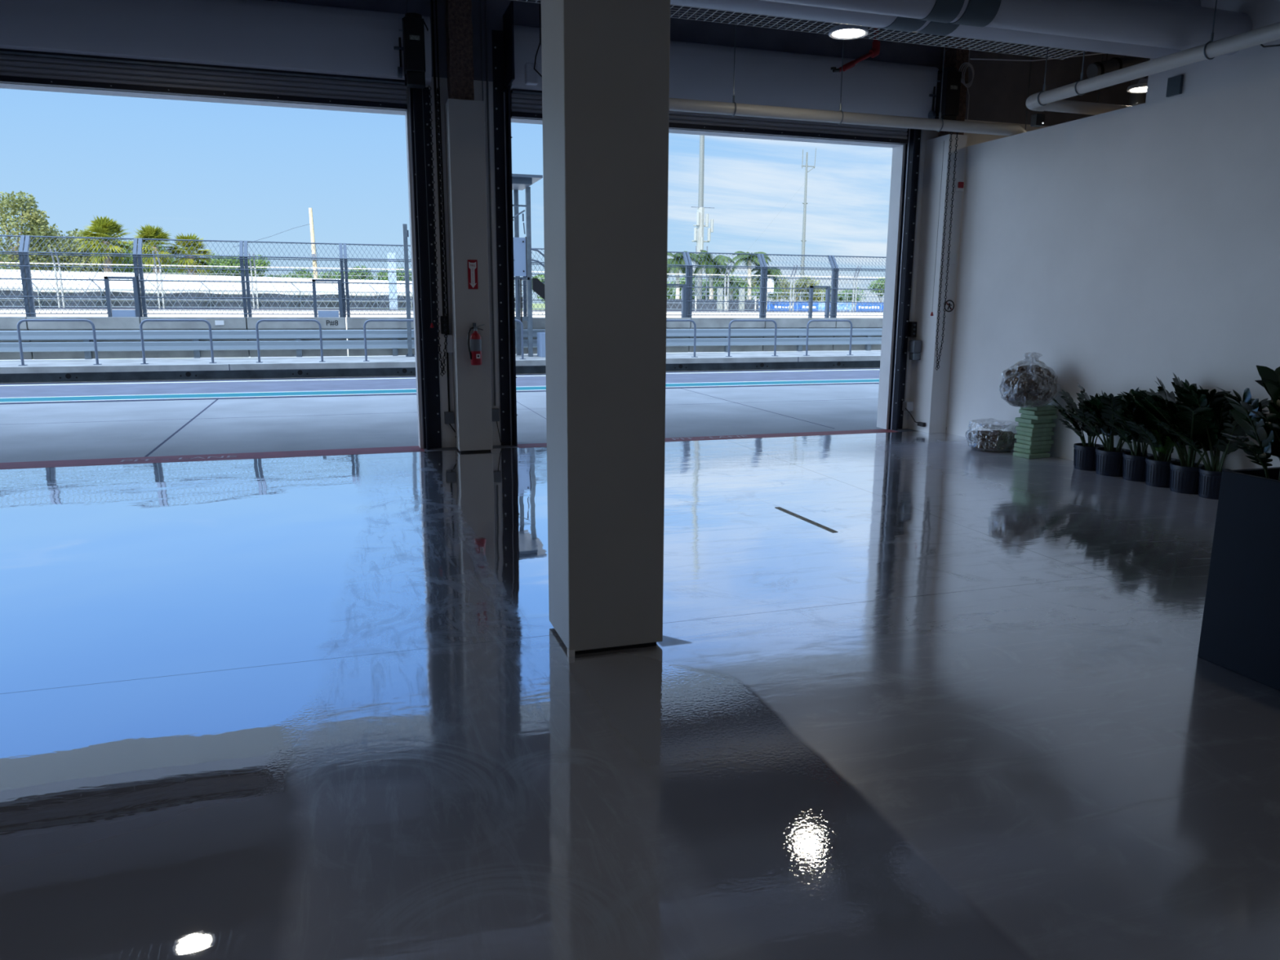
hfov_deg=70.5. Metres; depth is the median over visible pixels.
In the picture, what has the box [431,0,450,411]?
conduit
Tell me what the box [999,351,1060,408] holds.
bag
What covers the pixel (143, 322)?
rail
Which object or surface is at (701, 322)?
block
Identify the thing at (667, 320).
rail
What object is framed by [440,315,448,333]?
station
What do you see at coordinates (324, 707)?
floor
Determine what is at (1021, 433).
foam block
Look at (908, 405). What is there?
junction box
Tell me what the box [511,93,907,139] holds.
curtain
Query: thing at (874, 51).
pipe
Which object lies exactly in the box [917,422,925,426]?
plug
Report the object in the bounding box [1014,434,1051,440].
foam block
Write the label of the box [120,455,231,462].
lettering
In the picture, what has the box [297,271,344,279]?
bush
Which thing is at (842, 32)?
lamp
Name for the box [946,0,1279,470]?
wall
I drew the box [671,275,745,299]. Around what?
bush
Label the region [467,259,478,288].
fire sign
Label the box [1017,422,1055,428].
foam block
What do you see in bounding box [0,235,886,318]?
fence
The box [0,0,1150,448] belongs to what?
steel frame
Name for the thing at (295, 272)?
bush
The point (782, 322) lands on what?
block
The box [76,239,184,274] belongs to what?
oak tree
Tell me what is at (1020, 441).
foam block
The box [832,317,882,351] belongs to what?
block
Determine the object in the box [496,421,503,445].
cable
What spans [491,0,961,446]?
door
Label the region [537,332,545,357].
block
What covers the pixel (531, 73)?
cable box
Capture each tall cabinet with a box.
[716,288,723,311]
[738,288,745,311]
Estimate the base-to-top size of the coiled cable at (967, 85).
1.450 m
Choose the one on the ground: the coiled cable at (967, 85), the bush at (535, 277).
the bush at (535, 277)
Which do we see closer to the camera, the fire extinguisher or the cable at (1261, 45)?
the cable at (1261, 45)
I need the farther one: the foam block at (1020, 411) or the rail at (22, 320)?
the rail at (22, 320)
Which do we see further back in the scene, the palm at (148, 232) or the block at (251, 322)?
the palm at (148, 232)
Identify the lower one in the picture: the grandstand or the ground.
the ground
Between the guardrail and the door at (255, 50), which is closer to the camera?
the door at (255, 50)
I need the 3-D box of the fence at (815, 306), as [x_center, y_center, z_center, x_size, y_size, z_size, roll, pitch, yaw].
[12.833,-12.857,68.130,29.028,2.338,0.160,-3,12,-18]
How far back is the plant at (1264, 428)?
3.85 m
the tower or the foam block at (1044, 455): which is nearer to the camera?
the foam block at (1044, 455)
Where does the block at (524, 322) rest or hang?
on the platform
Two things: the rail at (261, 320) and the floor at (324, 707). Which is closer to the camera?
the floor at (324, 707)
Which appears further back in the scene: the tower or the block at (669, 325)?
the block at (669, 325)
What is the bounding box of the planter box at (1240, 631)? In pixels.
[1197,466,1279,690]
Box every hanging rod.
[1024,45,1032,129]
[1097,53,1102,102]
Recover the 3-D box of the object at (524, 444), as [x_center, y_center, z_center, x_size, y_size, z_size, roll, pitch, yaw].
[-4.437,-0.226,9.301,25.200,0.011,0.490,-3,12,-18]
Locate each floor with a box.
[0,431,1279,959]
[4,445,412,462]
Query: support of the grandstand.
on the ground
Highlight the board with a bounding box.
[767,278,773,293]
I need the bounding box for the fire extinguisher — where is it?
[467,323,484,364]
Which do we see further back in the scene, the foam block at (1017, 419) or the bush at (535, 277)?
the bush at (535, 277)
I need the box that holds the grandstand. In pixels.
[0,269,412,296]
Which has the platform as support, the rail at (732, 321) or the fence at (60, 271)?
the rail at (732, 321)
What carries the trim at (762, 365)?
attached to the platform
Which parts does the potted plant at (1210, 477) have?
stem, stem, stem, pot, stem, stem, stem, stem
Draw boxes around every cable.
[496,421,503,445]
[958,39,974,120]
[969,53,1106,61]
[1260,44,1279,47]
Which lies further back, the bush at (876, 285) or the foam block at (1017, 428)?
the bush at (876, 285)
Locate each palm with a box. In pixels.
[73,215,133,271]
[125,223,177,293]
[162,232,213,275]
[666,253,702,298]
[693,249,734,299]
[714,277,749,299]
[729,251,771,299]
[751,266,782,308]
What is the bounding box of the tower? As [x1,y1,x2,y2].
[511,173,544,356]
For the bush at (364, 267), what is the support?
on the ground
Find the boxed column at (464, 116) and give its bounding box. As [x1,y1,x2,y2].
[444,0,493,452]
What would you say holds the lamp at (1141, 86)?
hanging from the ceiling
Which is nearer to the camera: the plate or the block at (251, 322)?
the plate
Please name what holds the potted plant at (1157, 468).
on the floor at (324, 707)
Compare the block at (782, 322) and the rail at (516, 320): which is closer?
the rail at (516, 320)
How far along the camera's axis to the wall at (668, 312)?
41.21 m
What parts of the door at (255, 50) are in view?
brake lever, rating plate, hand chain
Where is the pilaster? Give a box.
[906,36,969,433]
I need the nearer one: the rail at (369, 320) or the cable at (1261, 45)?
the cable at (1261, 45)
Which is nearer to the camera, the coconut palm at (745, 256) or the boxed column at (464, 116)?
the boxed column at (464, 116)
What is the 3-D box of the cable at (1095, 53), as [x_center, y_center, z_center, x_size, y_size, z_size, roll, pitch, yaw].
[4.727,-4.735,10.037,2.027,0.132,0.130,3,12,15]
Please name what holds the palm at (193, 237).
on the ground
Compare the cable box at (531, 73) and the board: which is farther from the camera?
the board
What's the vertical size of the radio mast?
21.302 m
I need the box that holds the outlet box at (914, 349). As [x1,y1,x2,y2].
[907,339,922,359]
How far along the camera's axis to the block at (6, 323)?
18.93 m
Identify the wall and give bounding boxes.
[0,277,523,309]
[0,307,883,329]
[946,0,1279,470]
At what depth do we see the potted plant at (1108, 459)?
8.59 m
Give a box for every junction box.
[444,411,453,423]
[445,334,453,352]
[491,408,499,421]
[902,400,913,411]
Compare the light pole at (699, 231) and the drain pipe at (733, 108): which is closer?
the drain pipe at (733, 108)
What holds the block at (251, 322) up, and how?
on the platform
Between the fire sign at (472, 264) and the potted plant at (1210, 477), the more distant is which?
the fire sign at (472, 264)
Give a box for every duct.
[670,0,1200,58]
[761,0,1252,54]
[1086,53,1147,106]
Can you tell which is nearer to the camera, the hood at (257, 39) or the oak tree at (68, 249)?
the hood at (257, 39)
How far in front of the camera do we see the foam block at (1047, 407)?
9.59 m
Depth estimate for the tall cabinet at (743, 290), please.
61.33 m
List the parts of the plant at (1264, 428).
stem, stem, stem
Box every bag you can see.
[964,417,1017,452]
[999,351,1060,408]
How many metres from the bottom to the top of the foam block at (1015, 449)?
0.044 m
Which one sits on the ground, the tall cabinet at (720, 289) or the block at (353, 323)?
the tall cabinet at (720, 289)
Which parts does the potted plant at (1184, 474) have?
stem, stem, stem, stem, stem, stem, pot, stem, stem, stem, stem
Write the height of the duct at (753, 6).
1.426 m
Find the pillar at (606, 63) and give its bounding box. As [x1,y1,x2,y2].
[541,0,670,657]
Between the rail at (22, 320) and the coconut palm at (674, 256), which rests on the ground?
the coconut palm at (674, 256)
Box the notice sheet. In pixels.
[214,320,224,324]
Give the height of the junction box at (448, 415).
0.130 m
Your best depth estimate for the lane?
12.28 m
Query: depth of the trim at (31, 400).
15.88 m
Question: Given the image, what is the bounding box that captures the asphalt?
[0,367,879,397]
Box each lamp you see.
[828,23,868,39]
[1126,57,1148,93]
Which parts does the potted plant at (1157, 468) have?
stem, stem, stem, pot, stem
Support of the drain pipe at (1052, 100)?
hanging from the ceiling
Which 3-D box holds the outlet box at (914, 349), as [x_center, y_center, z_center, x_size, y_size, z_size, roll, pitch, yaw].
[3.482,-1.648,11.475,0.122,0.250,0.140,-3,12,-18]
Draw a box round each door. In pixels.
[0,0,447,449]
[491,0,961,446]
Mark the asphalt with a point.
(388, 384)
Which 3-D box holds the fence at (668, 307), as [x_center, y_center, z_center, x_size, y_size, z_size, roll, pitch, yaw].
[3.768,-11.373,61.086,9.300,2.020,0.240,-3,12,-18]
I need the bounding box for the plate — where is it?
[1165,74,1183,97]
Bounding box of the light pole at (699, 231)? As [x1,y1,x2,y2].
[690,134,714,298]
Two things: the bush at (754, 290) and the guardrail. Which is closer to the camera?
the guardrail
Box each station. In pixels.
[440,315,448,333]
[907,321,916,337]
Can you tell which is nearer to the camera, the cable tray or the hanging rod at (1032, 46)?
the cable tray
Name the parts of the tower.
post, panel, post, handrail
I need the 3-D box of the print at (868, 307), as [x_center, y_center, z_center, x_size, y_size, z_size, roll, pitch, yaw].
[17.579,-13.254,69.536,1.797,0.199,0.020,-3,12,-18]
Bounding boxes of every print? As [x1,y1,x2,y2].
[774,305,791,308]
[858,306,879,308]
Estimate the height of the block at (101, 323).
0.890 m
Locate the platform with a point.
(162, 369)
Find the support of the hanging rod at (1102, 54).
hanging from the ceiling
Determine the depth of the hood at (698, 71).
10.15 m
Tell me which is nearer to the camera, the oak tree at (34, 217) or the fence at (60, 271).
the fence at (60, 271)
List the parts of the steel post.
plate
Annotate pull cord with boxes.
[930,140,944,315]
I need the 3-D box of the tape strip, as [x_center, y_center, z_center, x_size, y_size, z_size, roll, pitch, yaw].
[1.241,0.294,6.830,0.044,0.002,0.840,-4,12,-20]
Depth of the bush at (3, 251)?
84.44 m
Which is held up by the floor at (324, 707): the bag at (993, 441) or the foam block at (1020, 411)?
the bag at (993, 441)
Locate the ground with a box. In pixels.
[0,303,880,382]
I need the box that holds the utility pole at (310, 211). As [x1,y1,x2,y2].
[232,208,318,278]
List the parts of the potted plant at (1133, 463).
stem, stem, pot, stem, stem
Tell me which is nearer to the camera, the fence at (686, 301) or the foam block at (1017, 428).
the foam block at (1017, 428)
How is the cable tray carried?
hanging from the ceiling
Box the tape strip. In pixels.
[774,506,838,532]
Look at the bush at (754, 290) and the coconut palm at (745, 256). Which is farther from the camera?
the bush at (754, 290)
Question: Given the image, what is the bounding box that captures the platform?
[0,351,880,382]
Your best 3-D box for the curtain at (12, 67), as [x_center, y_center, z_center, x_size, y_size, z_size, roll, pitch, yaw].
[-4.670,-3.782,8.468,4.830,0.198,0.030,-3,12,-18]
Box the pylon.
[386,253,397,309]
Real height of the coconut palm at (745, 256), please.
5.266 m
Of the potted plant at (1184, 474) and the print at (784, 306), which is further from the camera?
the print at (784, 306)
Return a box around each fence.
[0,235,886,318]
[0,248,884,311]
[666,291,884,311]
[666,296,759,311]
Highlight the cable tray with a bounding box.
[511,0,1087,59]
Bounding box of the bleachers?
[680,290,883,311]
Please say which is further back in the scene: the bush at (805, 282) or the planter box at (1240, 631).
the bush at (805, 282)
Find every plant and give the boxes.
[1048,389,1103,471]
[1056,382,1146,476]
[1102,388,1153,481]
[1117,391,1180,488]
[1127,373,1230,494]
[1151,381,1271,499]
[1217,364,1279,480]
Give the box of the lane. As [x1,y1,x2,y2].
[0,383,879,462]
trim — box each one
[0,368,879,404]
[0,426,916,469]
[59,360,844,378]
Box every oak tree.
[0,191,75,271]
[4,221,120,271]
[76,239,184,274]
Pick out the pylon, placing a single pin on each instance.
(393, 256)
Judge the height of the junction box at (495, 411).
0.140 m
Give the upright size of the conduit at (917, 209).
3.390 m
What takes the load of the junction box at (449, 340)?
attached to the steel frame
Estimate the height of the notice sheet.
0.100 m
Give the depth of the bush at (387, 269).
102.32 m
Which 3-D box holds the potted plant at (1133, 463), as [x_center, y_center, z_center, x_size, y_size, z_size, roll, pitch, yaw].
[4.564,-0.432,8.408,0.631,0.864,0.701,4,12,16]
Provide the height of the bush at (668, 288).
3.889 m
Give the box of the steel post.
[402,223,414,356]
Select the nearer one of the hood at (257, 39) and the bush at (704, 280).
the hood at (257, 39)
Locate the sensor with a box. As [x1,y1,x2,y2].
[1030,113,1044,127]
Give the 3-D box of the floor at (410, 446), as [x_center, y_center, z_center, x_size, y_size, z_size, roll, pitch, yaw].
[-1.702,1.576,1.003,25.200,0.296,18.330,-3,12,-18]
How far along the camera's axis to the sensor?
9.02 m
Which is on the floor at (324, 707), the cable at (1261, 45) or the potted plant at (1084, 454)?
the potted plant at (1084, 454)
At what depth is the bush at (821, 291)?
122.02 m
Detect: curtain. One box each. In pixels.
[0,53,406,103]
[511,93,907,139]
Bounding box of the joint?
[13,383,878,457]
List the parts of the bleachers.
rail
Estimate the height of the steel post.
2.980 m
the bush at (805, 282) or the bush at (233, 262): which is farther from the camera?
the bush at (805, 282)
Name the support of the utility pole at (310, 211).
on the ground
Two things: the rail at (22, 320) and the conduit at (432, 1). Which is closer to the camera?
the conduit at (432, 1)
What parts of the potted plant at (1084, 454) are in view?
stem, pot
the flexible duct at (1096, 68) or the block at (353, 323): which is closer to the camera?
the flexible duct at (1096, 68)
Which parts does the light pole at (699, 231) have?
antenna frame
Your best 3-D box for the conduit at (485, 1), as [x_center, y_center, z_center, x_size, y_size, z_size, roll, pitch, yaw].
[-1.621,-3.156,9.637,0.066,4.750,0.020,-3,12,-18]
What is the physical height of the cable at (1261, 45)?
0.101 m
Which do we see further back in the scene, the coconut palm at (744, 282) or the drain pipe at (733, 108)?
the coconut palm at (744, 282)
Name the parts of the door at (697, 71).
plate, brake lever, hand chain, rating plate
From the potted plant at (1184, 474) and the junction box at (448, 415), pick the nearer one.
the potted plant at (1184, 474)
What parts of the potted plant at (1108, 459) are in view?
stem, stem, stem, stem, stem, pot, stem, stem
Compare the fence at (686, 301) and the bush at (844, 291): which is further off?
the bush at (844, 291)
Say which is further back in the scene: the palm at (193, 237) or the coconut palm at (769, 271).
the palm at (193, 237)
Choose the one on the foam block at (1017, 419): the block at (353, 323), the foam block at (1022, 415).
the foam block at (1022, 415)
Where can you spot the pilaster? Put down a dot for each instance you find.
(929, 387)
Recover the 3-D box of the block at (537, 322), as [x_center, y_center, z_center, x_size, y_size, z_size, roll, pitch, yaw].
[-1.776,-3.617,22.693,2.096,0.890,0.399,-3,12,-18]
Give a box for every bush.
[0,250,64,270]
[171,253,271,276]
[266,268,313,278]
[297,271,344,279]
[333,265,412,280]
[373,269,412,279]
[532,275,545,303]
[666,280,680,298]
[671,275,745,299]
[703,273,782,299]
[742,274,821,300]
[769,284,831,302]
[820,287,866,302]
[867,276,884,301]
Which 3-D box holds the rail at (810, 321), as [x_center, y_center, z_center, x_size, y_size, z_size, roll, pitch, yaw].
[4.740,-3.565,22.680,1.350,0.883,0.120,-3,12,-18]
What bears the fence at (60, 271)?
on the ground
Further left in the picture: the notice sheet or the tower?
the notice sheet
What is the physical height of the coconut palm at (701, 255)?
5.185 m
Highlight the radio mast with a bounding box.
[745,147,816,300]
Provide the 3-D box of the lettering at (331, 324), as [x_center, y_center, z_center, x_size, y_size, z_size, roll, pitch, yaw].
[-7.047,-3.592,20.746,0.254,0.131,0.002,-3,12,-18]
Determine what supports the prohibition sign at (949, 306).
attached to the pilaster
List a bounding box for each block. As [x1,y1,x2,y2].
[0,316,33,359]
[26,316,142,359]
[140,316,249,358]
[246,316,347,357]
[346,317,414,355]
[515,320,527,354]
[527,317,545,354]
[537,332,545,357]
[666,317,690,352]
[688,317,764,352]
[762,317,835,351]
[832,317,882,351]
[1013,442,1051,449]
[1013,446,1049,453]
[1013,451,1050,458]
[1014,417,1052,423]
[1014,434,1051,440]
[1015,426,1053,432]
[1016,430,1053,436]
[1016,438,1053,445]
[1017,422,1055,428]
[1018,408,1056,415]
[1020,404,1057,411]
[1020,413,1057,420]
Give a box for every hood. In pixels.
[0,0,431,84]
[510,25,938,118]
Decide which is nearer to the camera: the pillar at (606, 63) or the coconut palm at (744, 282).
the pillar at (606, 63)
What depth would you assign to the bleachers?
81.26 m
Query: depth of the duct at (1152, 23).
6.93 m
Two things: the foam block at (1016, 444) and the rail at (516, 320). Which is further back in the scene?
the rail at (516, 320)
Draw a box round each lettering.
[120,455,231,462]
[326,320,337,325]
[671,435,746,439]
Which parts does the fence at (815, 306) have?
rail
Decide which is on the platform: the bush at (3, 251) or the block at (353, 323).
the block at (353, 323)
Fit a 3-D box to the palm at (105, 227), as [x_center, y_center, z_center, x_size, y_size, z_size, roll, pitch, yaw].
[-40.851,-15.966,69.452,4.300,8.518,4.197,-3,12,-18]
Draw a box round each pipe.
[669,12,1026,136]
[831,28,879,72]
[1025,0,1279,115]
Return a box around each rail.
[17,319,101,365]
[139,319,216,364]
[255,319,325,362]
[363,319,413,361]
[515,319,525,359]
[666,319,697,357]
[725,320,777,356]
[803,320,853,355]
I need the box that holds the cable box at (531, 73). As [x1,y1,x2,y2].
[524,0,542,85]
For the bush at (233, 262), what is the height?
6.299 m
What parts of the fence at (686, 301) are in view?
gate frame, gate panel, gate frame, gate panel, gate frame, gate frame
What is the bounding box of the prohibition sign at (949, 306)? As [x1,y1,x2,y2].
[943,299,954,311]
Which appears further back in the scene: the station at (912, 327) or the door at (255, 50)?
the station at (912, 327)
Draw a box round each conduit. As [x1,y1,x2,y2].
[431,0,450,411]
[480,0,496,405]
[904,129,922,401]
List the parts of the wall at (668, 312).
rail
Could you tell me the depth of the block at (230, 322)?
19.98 m
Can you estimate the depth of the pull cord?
10.94 m
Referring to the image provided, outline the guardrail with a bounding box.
[0,328,882,359]

